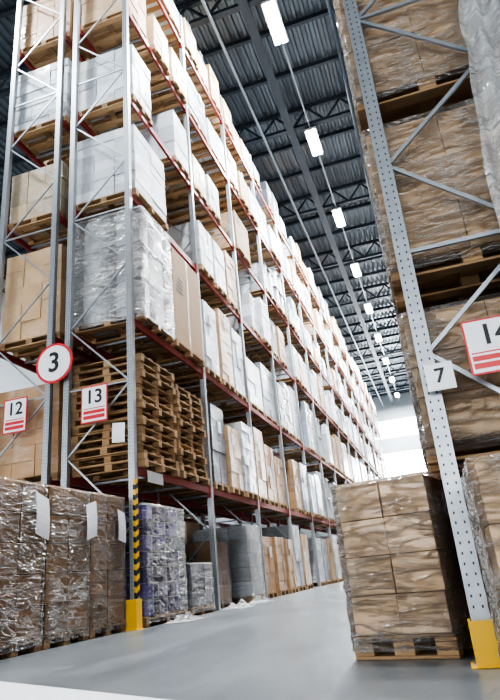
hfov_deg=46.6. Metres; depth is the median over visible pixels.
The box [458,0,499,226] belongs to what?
sheet
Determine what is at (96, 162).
load
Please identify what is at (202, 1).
pipe
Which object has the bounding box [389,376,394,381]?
ceiling lamp
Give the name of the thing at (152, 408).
wooden pallets
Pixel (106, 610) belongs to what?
pallet
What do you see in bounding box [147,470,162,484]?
paper label
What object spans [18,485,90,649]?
pallet
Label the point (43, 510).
paper label
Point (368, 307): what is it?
ceiling lamp
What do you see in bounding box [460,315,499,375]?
number sign
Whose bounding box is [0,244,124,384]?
load
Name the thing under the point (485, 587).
load
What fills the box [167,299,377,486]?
load
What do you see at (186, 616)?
scrap
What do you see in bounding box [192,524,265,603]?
pallet
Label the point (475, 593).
rack
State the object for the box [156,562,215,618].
pallet
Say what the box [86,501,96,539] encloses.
paper label
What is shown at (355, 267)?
ceiling lamp
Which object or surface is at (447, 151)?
pallet
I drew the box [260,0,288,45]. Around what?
ceiling lamp
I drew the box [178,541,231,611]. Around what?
pallet
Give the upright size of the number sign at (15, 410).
0.640 m
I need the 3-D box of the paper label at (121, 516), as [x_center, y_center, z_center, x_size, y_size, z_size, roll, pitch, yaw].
[-1.962,2.698,8.879,0.022,0.494,0.220,-11,-22,15]
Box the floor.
[0,581,499,699]
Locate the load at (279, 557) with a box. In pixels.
[241,525,363,599]
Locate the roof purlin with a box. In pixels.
[0,0,499,396]
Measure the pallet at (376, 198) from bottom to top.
1.450 m
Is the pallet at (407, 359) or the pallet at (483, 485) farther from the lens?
the pallet at (407, 359)
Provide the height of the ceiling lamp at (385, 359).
0.265 m
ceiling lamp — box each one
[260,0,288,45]
[304,127,323,155]
[331,207,345,227]
[350,262,361,276]
[364,302,372,313]
[374,333,381,341]
[382,357,388,363]
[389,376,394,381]
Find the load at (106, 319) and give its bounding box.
[73,205,175,354]
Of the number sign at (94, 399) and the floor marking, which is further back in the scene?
the number sign at (94, 399)
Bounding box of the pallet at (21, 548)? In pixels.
[0,477,47,657]
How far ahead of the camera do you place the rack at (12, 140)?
12.40 m
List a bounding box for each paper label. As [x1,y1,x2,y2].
[36,491,49,539]
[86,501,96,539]
[112,422,124,442]
[117,509,125,542]
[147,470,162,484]
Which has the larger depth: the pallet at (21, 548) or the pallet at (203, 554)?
the pallet at (203, 554)
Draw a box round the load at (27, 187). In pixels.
[8,161,83,254]
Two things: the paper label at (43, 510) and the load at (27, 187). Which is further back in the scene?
the load at (27, 187)
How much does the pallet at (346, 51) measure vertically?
1.780 m
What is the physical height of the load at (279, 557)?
2.000 m
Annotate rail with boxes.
[282,43,399,401]
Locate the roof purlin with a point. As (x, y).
(12, 9)
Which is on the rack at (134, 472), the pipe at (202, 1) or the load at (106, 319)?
the load at (106, 319)
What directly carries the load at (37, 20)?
on the rack at (12, 140)
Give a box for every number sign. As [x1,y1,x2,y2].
[2,396,27,434]
[81,383,107,424]
[423,361,456,391]
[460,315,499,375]
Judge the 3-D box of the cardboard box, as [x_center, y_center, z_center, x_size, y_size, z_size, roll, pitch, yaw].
[-2.077,-0.810,13.250,1.490,2.350,1.550,-11,-22,15]
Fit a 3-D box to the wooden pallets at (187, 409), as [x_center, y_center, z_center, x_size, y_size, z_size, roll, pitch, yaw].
[-1.850,1.908,12.204,1.494,1.908,1.403,-11,-22,15]
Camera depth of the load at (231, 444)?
16.17 m
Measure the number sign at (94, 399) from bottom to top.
0.660 m
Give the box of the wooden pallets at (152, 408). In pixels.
[70,353,179,485]
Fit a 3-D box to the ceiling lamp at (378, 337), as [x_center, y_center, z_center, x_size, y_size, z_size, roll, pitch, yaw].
[11.078,-1.138,50.144,0.520,0.265,1.800,-11,-22,15]
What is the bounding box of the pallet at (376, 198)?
[375,198,497,355]
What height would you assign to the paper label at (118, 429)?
0.364 m
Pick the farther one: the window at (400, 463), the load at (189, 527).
the window at (400, 463)
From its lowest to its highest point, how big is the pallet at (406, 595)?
1.180 m
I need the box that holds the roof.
[0,0,499,394]
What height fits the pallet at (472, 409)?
1.128 m
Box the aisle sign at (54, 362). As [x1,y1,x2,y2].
[36,343,72,383]
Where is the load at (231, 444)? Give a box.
[159,403,338,532]
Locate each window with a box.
[376,416,423,439]
[382,449,426,479]
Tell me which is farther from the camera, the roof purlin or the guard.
the roof purlin
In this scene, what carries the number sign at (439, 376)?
attached to the rack at (475, 593)
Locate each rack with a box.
[0,0,269,529]
[61,0,386,630]
[343,0,499,665]
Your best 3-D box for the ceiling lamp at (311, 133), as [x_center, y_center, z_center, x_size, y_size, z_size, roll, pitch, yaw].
[2.920,-9.541,26.484,0.520,0.265,1.800,-11,-22,15]
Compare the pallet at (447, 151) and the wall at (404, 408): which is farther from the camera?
the wall at (404, 408)
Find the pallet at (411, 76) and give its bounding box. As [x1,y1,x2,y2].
[333,0,499,149]
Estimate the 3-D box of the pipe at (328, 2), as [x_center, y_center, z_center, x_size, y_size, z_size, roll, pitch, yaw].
[7.518,-7.071,33.952,0.160,0.430,84.400,-11,-22,15]
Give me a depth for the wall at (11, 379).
36.96 m
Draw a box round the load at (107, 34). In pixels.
[81,0,380,437]
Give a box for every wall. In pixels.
[0,275,243,527]
[244,392,425,538]
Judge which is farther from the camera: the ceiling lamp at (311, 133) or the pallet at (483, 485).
the ceiling lamp at (311, 133)
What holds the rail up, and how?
attached to the roof
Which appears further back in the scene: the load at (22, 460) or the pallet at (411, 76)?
the load at (22, 460)
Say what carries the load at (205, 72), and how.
on the rack at (134, 472)
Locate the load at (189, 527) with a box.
[177,522,199,543]
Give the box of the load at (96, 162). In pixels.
[76,124,386,477]
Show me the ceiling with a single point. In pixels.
(312, 41)
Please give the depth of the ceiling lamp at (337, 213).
32.24 m
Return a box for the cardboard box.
[113,247,204,374]
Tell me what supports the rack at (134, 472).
on the floor
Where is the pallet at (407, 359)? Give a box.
[406,358,469,488]
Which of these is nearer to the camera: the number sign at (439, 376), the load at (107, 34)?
the number sign at (439, 376)
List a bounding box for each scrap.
[165,611,201,623]
[223,599,252,609]
[249,596,272,603]
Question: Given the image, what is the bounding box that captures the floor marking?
[0,681,167,699]
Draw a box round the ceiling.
[0,0,499,398]
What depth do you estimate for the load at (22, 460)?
10.57 m
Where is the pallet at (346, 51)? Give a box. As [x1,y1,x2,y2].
[345,51,381,222]
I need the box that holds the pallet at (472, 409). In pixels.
[396,293,499,475]
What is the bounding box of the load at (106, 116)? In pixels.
[78,44,384,461]
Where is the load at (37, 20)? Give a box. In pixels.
[20,0,94,68]
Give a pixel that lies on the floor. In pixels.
(298, 645)
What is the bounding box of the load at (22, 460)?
[0,381,207,519]
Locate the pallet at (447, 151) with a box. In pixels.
[360,94,499,315]
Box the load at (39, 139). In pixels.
[14,58,168,227]
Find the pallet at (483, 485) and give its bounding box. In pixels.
[461,453,499,658]
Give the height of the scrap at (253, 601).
0.177 m
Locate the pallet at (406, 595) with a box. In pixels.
[330,471,472,659]
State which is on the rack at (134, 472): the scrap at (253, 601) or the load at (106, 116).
the load at (106, 116)
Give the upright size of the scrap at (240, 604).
0.180 m
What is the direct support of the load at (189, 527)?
on the floor
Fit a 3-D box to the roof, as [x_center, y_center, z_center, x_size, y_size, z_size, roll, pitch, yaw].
[2.171,-5.398,39.107,34.031,1.140,66.220,-11,-22,15]
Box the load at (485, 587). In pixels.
[466,505,499,631]
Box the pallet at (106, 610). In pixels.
[54,491,126,639]
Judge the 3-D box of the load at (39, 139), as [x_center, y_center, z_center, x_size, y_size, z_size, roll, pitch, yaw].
[-3.336,-4.295,17.896,1.476,1.879,9.900,-11,-22,15]
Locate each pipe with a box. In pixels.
[201,0,383,406]
[326,0,412,386]
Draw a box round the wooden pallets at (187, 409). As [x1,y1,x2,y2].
[117,384,209,493]
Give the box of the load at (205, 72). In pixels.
[146,0,375,413]
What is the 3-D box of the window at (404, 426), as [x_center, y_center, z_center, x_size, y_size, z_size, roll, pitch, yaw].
[18.435,9.637,71.815,8.980,2.200,0.150,-11,-22,15]
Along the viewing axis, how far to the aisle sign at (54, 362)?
10.48 m
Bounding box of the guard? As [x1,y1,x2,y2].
[467,619,499,668]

